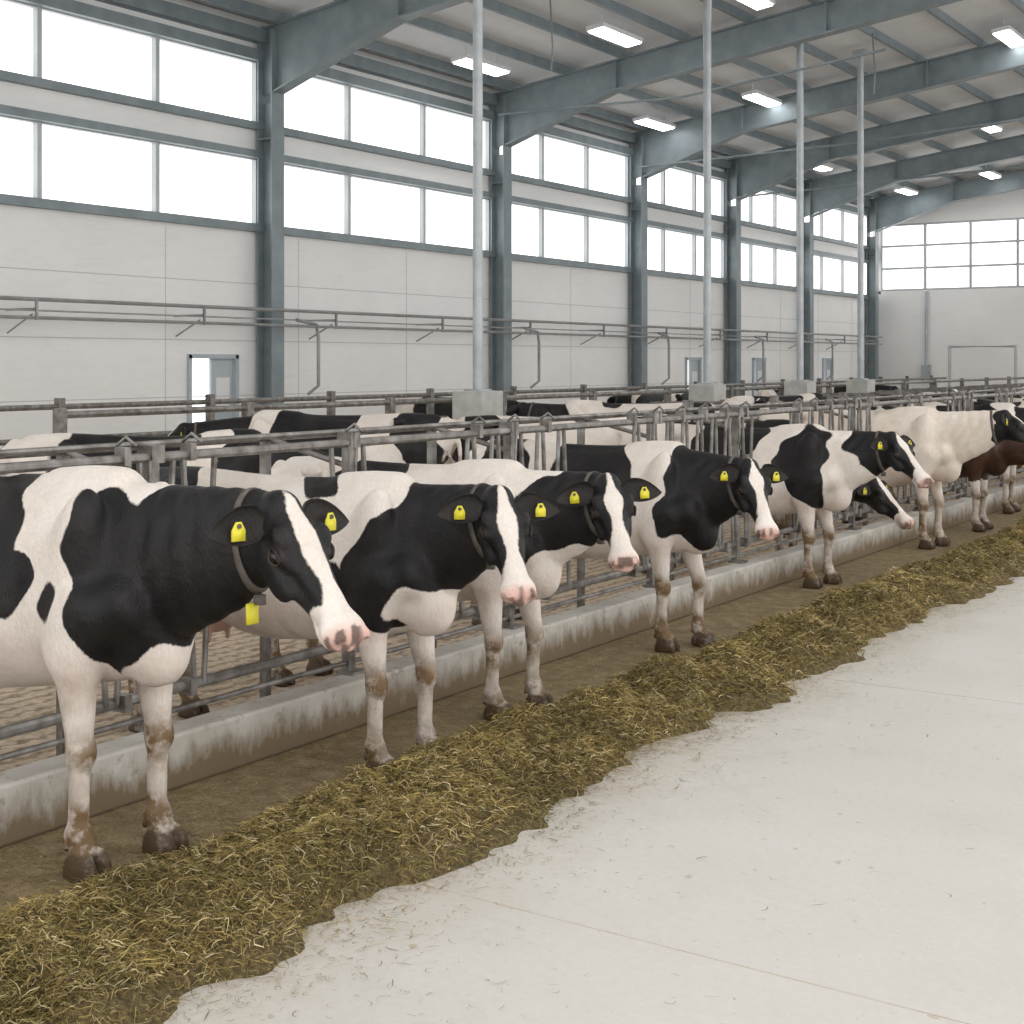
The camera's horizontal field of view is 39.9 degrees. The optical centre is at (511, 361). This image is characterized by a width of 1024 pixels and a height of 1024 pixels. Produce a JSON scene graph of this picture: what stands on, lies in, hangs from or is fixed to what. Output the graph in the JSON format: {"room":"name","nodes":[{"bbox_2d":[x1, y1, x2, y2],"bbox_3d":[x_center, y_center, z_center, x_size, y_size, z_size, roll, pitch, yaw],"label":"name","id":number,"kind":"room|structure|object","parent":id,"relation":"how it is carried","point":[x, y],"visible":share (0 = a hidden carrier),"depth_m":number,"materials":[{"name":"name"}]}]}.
{"room":"farm building","nodes":[
{"label":"farm building","id":0,"kind":"room"},
{"bbox_2d":[0,0,872,456],"bbox_3d":[-2.370,-1.900,26.640,0.250,7.600,53.900,0,0,33],"label":"wall","id":1,"kind":"structure","parent":0,"point":[31,369],"depth_m":24.70,"materials":[{"name":"paint"}]},
{"bbox_2d":[0,0,256,222],"bbox_3d":[-6.101,-3.650,20.835,0.100,2.800,6.660,0,0,33],"label":"window","id":2,"kind":"structure","parent":1,"relation":"in","point":[37,11],"depth_m":21.70,"materials":[{"name":"metal"}]},
{"bbox_2d":[187,354,238,422],"bbox_3d":[-4.905,0.887,22.742,0.300,2.025,1.110,0,0,33],"label":"door","id":3,"kind":"structure","parent":1,"relation":"in","point":[223,368],"depth_m":22.86,"materials":[{"name":"paint"}]},
{"bbox_2d":[284,77,490,250],"bbox_3d":[-2.362,-3.650,26.515,0.100,2.800,6.860,0,0,33],"label":"window","id":4,"kind":"structure","parent":1,"relation":"in","point":[347,88],"depth_m":27.40,"materials":[{"name":"metal"}]},
{"bbox_2d":[0,226,856,430],"bbox_3d":[-2.264,-0.100,26.570,0.006,4.000,53.900,0,0,33],"label":"trim","id":5,"kind":"structure","parent":1,"relation":"attached to","point":[165,278],"depth_m":24.70,"materials":[{"name":"grey metal"}]},
{"bbox_2d":[0,0,870,298],"bbox_3d":[-2.186,-3.848,26.519,0.210,3.365,53.900,0,0,33],"label":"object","id":6,"kind":"structure","parent":1,"relation":"attached to","point":[162,9],"depth_m":25.11,"materials":[{"name":"metal"}]},
{"bbox_2d":[0,295,881,394],"bbox_3d":[-1.413,-0.153,27.267,0.660,1.450,50.000,0,0,33],"label":"pipes","id":7,"kind":"object","parent":1,"relation":"attached to","point":[311,324],"visible":0.96,"depth_m":24.69,"materials":[{"name":"metal"}]},
{"bbox_2d":[512,134,628,266],"bbox_3d":[1.184,-3.650,31.903,0.100,2.800,5.960,0,0,33],"label":"window","id":8,"kind":"structure","parent":1,"relation":"in","point":[540,136],"depth_m":32.67,"materials":[{"name":"metal"}]},
{"bbox_2d":[629,157,724,277],"bbox_3d":[4.345,-3.650,36.706,0.100,2.800,5.460,0,0,33],"label":"window","id":9,"kind":"structure","parent":1,"relation":"in","point":[663,174],"depth_m":37.40,"materials":[{"name":"metal"}]},
{"bbox_2d":[685,357,701,388],"bbox_3d":[4.688,0.887,37.318,0.300,2.025,0.910,0,0,33],"label":"door","id":10,"kind":"structure","parent":1,"relation":"in","point":[693,365],"depth_m":37.32,"materials":[{"name":"paint"}]},
{"bbox_2d":[752,358,765,395],"bbox_3d":[7.052,0.887,40.910,0.300,2.025,0.910,0,0,33],"label":"door","id":11,"kind":"structure","parent":1,"relation":"in","point":[756,362],"depth_m":40.87,"materials":[{"name":"paint"}]},
{"bbox_2d":[725,181,796,286],"bbox_3d":[7.341,-3.650,41.258,0.100,2.800,5.360,0,0,33],"label":"window","id":12,"kind":"structure","parent":1,"relation":"in","point":[750,199],"depth_m":41.94,"materials":[{"name":"metal"}]},
{"bbox_2d":[822,358,833,380],"bbox_3d":[10.075,0.887,45.504,0.300,2.025,0.910,0,0,33],"label":"door","id":13,"kind":"structure","parent":1,"relation":"in","point":[826,362],"depth_m":45.51,"materials":[{"name":"paint"}]},
{"bbox_2d":[814,209,856,291],"bbox_3d":[10.419,-3.650,45.936,0.100,2.800,5.760,0,0,33],"label":"window","id":14,"kind":"structure","parent":1,"relation":"in","point":[841,211],"depth_m":46.68,"materials":[{"name":"metal"}]},
{"bbox_2d":[0,503,1023,1023],"bbox_3d":[15.610,1.900,14.806,19.200,0.001,53.900,0,0,33],"label":"floor","id":15,"kind":"structure","parent":0,"point":[962,960],"depth_m":5.26,"materials":[{"name":"concrete"}]},
{"bbox_2d":[0,504,1023,1023],"bbox_3d":[12.136,1.752,20.265,7.408,0.324,44.800,0,0,33],"label":"hay","id":16,"kind":"object","parent":15,"relation":"on","point":[123,947],"visible":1,"depth_m":5.43},
{"bbox_2d":[416,589,1020,1023],"bbox_3d":[16.744,1.899,15.437,18.000,0.002,44.004,0,0,33],"label":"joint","id":17,"kind":"structure","parent":15,"relation":"on","point":[1005,589],"depth_m":4.58,"materials":[{"name":"grey concrete"}]},
{"bbox_2d":[0,457,1023,847],"bbox_3d":[2.663,1.900,23.327,11.800,0.001,53.900,0,0,33],"label":"floor","id":18,"kind":"structure","parent":0,"point":[17,704],"depth_m":9.07,"materials":[{"name":"beige concrete"}]},
{"bbox_2d":[0,429,338,473],"bbox_3d":[-2.261,1.192,10.207,2.987,1.415,0.752,0,0,0],"label":"cow","id":19,"kind":"object","parent":18,"relation":"on","point":[246,463],"visible":0.11,"depth_m":10.08},
{"bbox_2d":[0,465,369,884],"bbox_3d":[-1.800,1.148,5.559,3.216,1.504,0.797,0,0,33],"label":"cow","id":20,"kind":"object","parent":18,"relation":"on","point":[108,573],"visible":0.99,"depth_m":5.12},
{"bbox_2d":[168,410,461,463],"bbox_3d":[-1.990,1.177,13.473,3.074,1.444,0.768,0,0,0],"label":"cow","id":21,"kind":"object","parent":18,"relation":"on","point":[264,421],"visible":0.27,"depth_m":13.31},
{"bbox_2d":[128,466,559,771],"bbox_3d":[-0.921,1.206,6.834,2.739,1.388,0.733,0,0,33],"label":"cow","id":22,"kind":"object","parent":18,"relation":"on","point":[404,555],"visible":0.46,"depth_m":6.38},
{"bbox_2d":[257,0,469,412],"bbox_3d":[2.253,-2.830,19.347,15.512,9.460,0.420,0,0,33],"label":"frame","id":23,"kind":"object","parent":18,"relation":"on","point":[308,43],"visible":0.75,"depth_m":23.29,"materials":[{"name":"metal"}]},
{"bbox_2d":[396,397,519,418],"bbox_3d":[-0.592,1.213,22.994,2.896,1.372,0.730,0,0,13],"label":"cow","id":24,"kind":"object","parent":18,"relation":"on","point":[441,409],"visible":0.11,"depth_m":22.95},
{"bbox_2d":[271,456,661,721],"bbox_3d":[-0.386,1.213,7.871,2.733,1.374,0.724,0,0,33],"label":"cow","id":25,"kind":"object","parent":18,"relation":"on","point":[594,506],"visible":0.41,"depth_m":7.43},
{"bbox_2d":[452,0,502,463],"bbox_3d":[-0.426,-2.275,17.543,0.460,8.350,0.460,0,0,33],"label":"support pole","id":26,"kind":"object","parent":18,"relation":"on","point":[477,401],"visible":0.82,"depth_m":17.48,"materials":[{"name":"metal"}]},
{"bbox_2d":[0,481,1023,847],"bbox_3d":[7.277,1.778,19.752,0.180,0.245,53.000,0,0,33],"label":"kerb","id":27,"kind":"object","parent":18,"relation":"on","point":[33,796],"depth_m":7.30,"materials":[{"name":"concrete"}]},
{"bbox_2d":[0,386,1023,760],"bbox_3d":[7.533,1.101,20.780,0.702,1.559,49.000,0,0,33],"label":"rail","id":28,"kind":"object","parent":27,"relation":"on","point":[148,457],"visible":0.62,"depth_m":8.45,"materials":[{"name":"metal"}]},
{"bbox_2d":[0,375,1023,486],"bbox_3d":[6.462,1.160,28.282,6.590,1.480,37.645,0,0,33],"label":"rails","id":29,"kind":"object","parent":18,"relation":"on","point":[247,407],"visible":0.2,"depth_m":19.23,"materials":[{"name":"metal"}]},
{"bbox_2d":[451,412,693,462],"bbox_3d":[0.637,1.199,14.073,2.768,1.402,0.741,0,0,-7],"label":"cow","id":30,"kind":"object","parent":18,"relation":"on","point":[604,435],"visible":0.07,"depth_m":13.87},
{"bbox_2d":[506,400,718,418],"bbox_3d":[1.234,1.177,16.956,2.853,1.446,0.764,0,0,2],"label":"cow","id":31,"kind":"object","parent":18,"relation":"on","point":[573,407],"visible":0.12,"depth_m":16.88},
{"bbox_2d":[469,439,787,652],"bbox_3d":[0.709,1.213,9.691,2.679,1.373,0.723,0,0,37],"label":"cow","id":32,"kind":"object","parent":18,"relation":"on","point":[701,491],"visible":0.48,"depth_m":9.22},
{"bbox_2d":[607,389,688,403],"bbox_3d":[2.710,1.213,26.812,0.730,1.372,2.921,0,0,-37],"label":"cow","id":33,"kind":"object","parent":18,"relation":"on","point":[676,396],"visible":0.15,"depth_m":26.76},
{"bbox_2d":[689,0,725,405],"bbox_3d":[3.192,-2.275,23.039,0.460,8.350,0.460,0,0,33],"label":"support pole","id":34,"kind":"object","parent":18,"relation":"on","point":[706,390],"visible":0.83,"depth_m":22.98,"materials":[{"name":"metal"}]},
{"bbox_2d":[491,0,961,394],"bbox_3d":[6.046,-2.830,25.111,15.512,9.460,0.420,0,0,33],"label":"frame","id":35,"kind":"object","parent":18,"relation":"on","point":[593,84],"visible":0.81,"depth_m":27.82,"materials":[{"name":"metal"}]},
{"bbox_2d":[617,419,915,550],"bbox_3d":[2.270,1.213,13.116,3.022,1.374,0.726,0,0,33],"label":"cow","id":36,"kind":"object","parent":18,"relation":"on","point":[876,493],"visible":0.18,"depth_m":12.43},
{"bbox_2d":[755,385,779,395],"bbox_3d":[6.122,1.213,32.662,0.729,1.372,2.895,0,0,23],"label":"cow","id":37,"kind":"object","parent":18,"relation":"on","point":[772,392],"visible":0.11,"depth_m":31.49},
{"bbox_2d":[721,393,837,405],"bbox_3d":[4.475,1.192,22.056,2.987,1.415,0.752,0,0,-27],"label":"cow","id":38,"kind":"object","parent":18,"relation":"on","point":[736,400],"visible":0.16,"depth_m":21.66},
{"bbox_2d":[636,423,933,588],"bbox_3d":[2.263,1.214,12.222,2.853,1.373,0.723,0,0,33],"label":"cow","id":39,"kind":"object","parent":18,"relation":"on","point":[823,467],"visible":0.51,"depth_m":11.82},
{"bbox_2d":[784,43,815,394],"bbox_3d":[5.391,-2.275,26.381,0.460,8.350,0.460,0,0,33],"label":"support pole","id":40,"kind":"object","parent":18,"relation":"on","point":[799,386],"visible":0.55,"depth_m":26.32,"materials":[{"name":"metal"}]},
{"bbox_2d":[744,401,884,508],"bbox_3d":[3.800,1.213,18.981,2.921,1.372,0.730,0,0,43],"label":"cow","id":41,"kind":"object","parent":18,"relation":"on","point":[874,407],"visible":0.02,"depth_m":18.94},
{"bbox_2d":[630,35,1023,390],"bbox_3d":[9.345,-2.830,30.123,15.512,9.460,0.420,0,0,33],"label":"frame","id":42,"kind":"object","parent":18,"relation":"on","point":[684,142],"visible":0.82,"depth_m":32.63,"materials":[{"name":"metal"}]},
{"bbox_2d":[816,383,898,398],"bbox_3d":[9.248,1.213,38.131,2.921,1.372,0.730,0,0,23],"label":"cow","id":43,"kind":"object","parent":18,"relation":"on","point":[877,387],"visible":0.12,"depth_m":37.99},
{"bbox_2d":[846,48,874,402],"bbox_3d":[7.205,-2.275,29.137,0.460,8.350,0.460,0,0,33],"label":"support pole","id":44,"kind":"object","parent":18,"relation":"on","point":[860,384],"visible":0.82,"depth_m":29.08,"materials":[{"name":"metal"}]},
{"bbox_2d":[726,93,1023,397],"bbox_3d":[12.369,-2.830,34.717,15.512,9.460,0.420,0,0,33],"label":"frame","id":45,"kind":"object","parent":18,"relation":"on","point":[750,175],"visible":0.76,"depth_m":37.88,"materials":[{"name":"metal"}]},
{"bbox_2d":[759,406,1023,549],"bbox_3d":[3.989,1.178,14.672,3.124,1.445,0.734,0,0,33],"label":"cow","id":46,"kind":"object","parent":18,"relation":"on","point":[944,441],"visible":0.38,"depth_m":14.28},
{"bbox_2d":[804,134,1023,380],"bbox_3d":[15.337,-2.830,39.228,15.512,9.460,0.420,0,0,33],"label":"frame","id":47,"kind":"object","parent":18,"relation":"on","point":[1009,148],"visible":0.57,"depth_m":42.27,"materials":[{"name":"metal"}]},
{"bbox_2d":[841,440,1023,531],"bbox_3d":[4.975,1.228,16.124,2.814,1.343,0.713,0,0,33],"label":"cow","id":48,"kind":"object","parent":18,"relation":"on","point":[994,462],"visible":0.16,"depth_m":15.73},
{"bbox_2d":[866,169,1023,381],"bbox_3d":[18.636,-2.830,44.240,15.512,9.460,0.420,0,0,33],"label":"frame","id":49,"kind":"object","parent":18,"relation":"on","point":[899,208],"visible":0.76,"depth_m":47.93,"materials":[{"name":"metal"}]},
{"bbox_2d":[877,403,1023,513],"bbox_3d":[5.968,1.206,17.975,2.952,1.386,0.738,0,0,33],"label":"cow","id":50,"kind":"object","parent":18,"relation":"on","point":[1010,506],"visible":0.1,"depth_m":17.81},
{"bbox_2d":[878,392,1023,472],"bbox_3d":[7.539,1.213,24.514,2.921,1.372,0.730,0,0,13],"label":"cow","id":51,"kind":"object","parent":18,"relation":"on","point":[1016,396],"visible":0.03,"depth_m":24.40},
{"bbox_2d":[921,291,1017,386],"bbox_3d":[14.714,-0.250,46.299,0.972,4.300,3.808,0,0,-32],"label":"pipe","id":52,"kind":"object","parent":18,"relation":"on","point":[925,369],"visible":0.59,"depth_m":47.83,"materials":[{"name":"metal"}]},
{"bbox_2d":[924,400,1023,495],"bbox_3d":[7.048,1.206,19.549,2.926,1.386,0.737,0,0,33],"label":"cow","id":53,"kind":"object","parent":18,"relation":"on","point":[1020,404],"visible":0.06,"depth_m":19.82},
{"bbox_2d":[973,397,1023,475],"bbox_3d":[8.513,1.213,21.927,2.921,1.372,0.730,0,0,33],"label":"cow","id":54,"kind":"object","parent":18,"relation":"on","point":[991,398],"visible":0.06,"depth_m":22.39},
{"bbox_2d":[187,0,1023,197],"bbox_3d":[4.131,-6.751,22.421,15.750,2.128,54.000,0,0,33],"label":"roof purlins","id":55,"kind":"structure","parent":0,"point":[921,32],"depth_m":28.79,"materials":[{"name":"grey metal"}]},
{"bbox_2d":[450,47,511,76],"bbox_3d":[-0.574,-5.685,26.595,0.367,0.334,1.500,0,0,33],"label":"ceiling lamp","id":56,"kind":"object","parent":55,"relation":"hanging from","point":[464,60],"depth_m":26.50,"materials":[{"name":"white plastic"}]},
{"bbox_2d":[198,0,1023,198],"bbox_3d":[4.239,-6.625,22.290,14.595,2.095,53.900,0,0,33],"label":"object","id":57,"kind":"structure","parent":55,"relation":"attached to","point":[241,6],"depth_m":27.78,"materials":[{"name":"metal"}]},
{"bbox_2d":[586,15,643,46],"bbox_3d":[1.873,-6.023,25.583,0.367,0.334,1.500,0,0,33],"label":"ceiling lamp","id":58,"kind":"object","parent":55,"relation":"hanging from","point":[604,30],"depth_m":25.42,"materials":[{"name":"white plastic"}]},
{"bbox_2d":[632,109,675,130],"bbox_3d":[3.327,-5.659,32.886,0.367,0.334,1.500,0,0,33],"label":"ceiling lamp","id":59,"kind":"object","parent":55,"relation":"hanging from","point":[649,121],"depth_m":32.70,"materials":[{"name":"white plastic"}]},
{"bbox_2d":[738,0,774,9],"bbox_3d":[4.045,-6.361,24.154,0.367,0.334,1.500,0,0,33],"label":"ceiling lamp","id":60,"kind":"object","parent":55,"relation":"hanging from","point":[756,4],"depth_m":24.49,"materials":[{"name":"white plastic"}]},
{"bbox_2d":[741,89,782,106],"bbox_3d":[5.609,-5.997,31.624,0.367,0.334,1.500,0,0,33],"label":"ceiling lamp","id":61,"kind":"object","parent":55,"relation":"hanging from","point":[759,97],"depth_m":31.44,"materials":[{"name":"white plastic"}]},
{"bbox_2d":[814,164,832,171],"bbox_3d":[8.774,-5.711,40.435,0.367,0.334,1.500,0,0,33],"label":"ceiling lamp","id":62,"kind":"object","parent":55,"relation":"hanging from","point":[825,167],"depth_m":40.65,"materials":[{"name":"white plastic"}]},
{"bbox_2d":[894,186,918,194],"bbox_3d":[13.009,-5.737,46.506,0.367,0.334,1.500,0,0,33],"label":"ceiling lamp","id":63,"kind":"object","parent":55,"relation":"hanging from","point":[905,190],"depth_m":46.28,"materials":[{"name":"white plastic"}]},
{"bbox_2d":[978,170,1001,178],"bbox_3d":[15.265,-6.088,45.022,0.367,0.334,1.500,0,0,33],"label":"ceiling lamp","id":64,"kind":"object","parent":55,"relation":"hanging from","point":[989,174],"depth_m":44.90,"materials":[{"name":"white plastic"}]},
{"bbox_2d":[982,125,1002,132],"bbox_3d":[12.647,-6.348,37.407,0.367,0.334,1.500,0,0,33],"label":"ceiling lamp","id":65,"kind":"object","parent":55,"relation":"hanging from","point":[996,128],"depth_m":37.63,"materials":[{"name":"white plastic"}]},
{"bbox_2d":[991,19,1023,47],"bbox_3d":[10.120,-6.699,28.655,0.367,0.334,1.500,0,0,33],"label":"ceiling lamp","id":66,"kind":"object","parent":55,"relation":"hanging from","point":[1011,37],"depth_m":28.40,"materials":[{"name":"white plastic"}]},
{"bbox_2d":[872,168,1023,394],"bbox_3d":[25.565,-2.917,40.664,31.000,9.635,0.255,0,0,33],"label":"wall","id":67,"kind":"structure","parent":0,"point":[985,316],"depth_m":47.45,"materials":[{"name":"paint"}]},
{"bbox_2d":[498,0,1023,198],"bbox_3d":[6.430,-5.466,29.052,11.202,1.982,15.637,0,0,33],"label":"cable","id":68,"kind":"object","parent":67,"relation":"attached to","point":[873,52],"visible":1,"depth_m":29.23,"materials":[{"name":"metal"}]},
{"bbox_2d":[881,217,1023,290],"bbox_3d":[25.525,-3.600,40.604,31.000,2.310,0.100,0,0,33],"label":"window","id":69,"kind":"structure","parent":67,"relation":"in","point":[1017,240],"depth_m":47.36,"materials":[{"name":"metal"}]}
]}

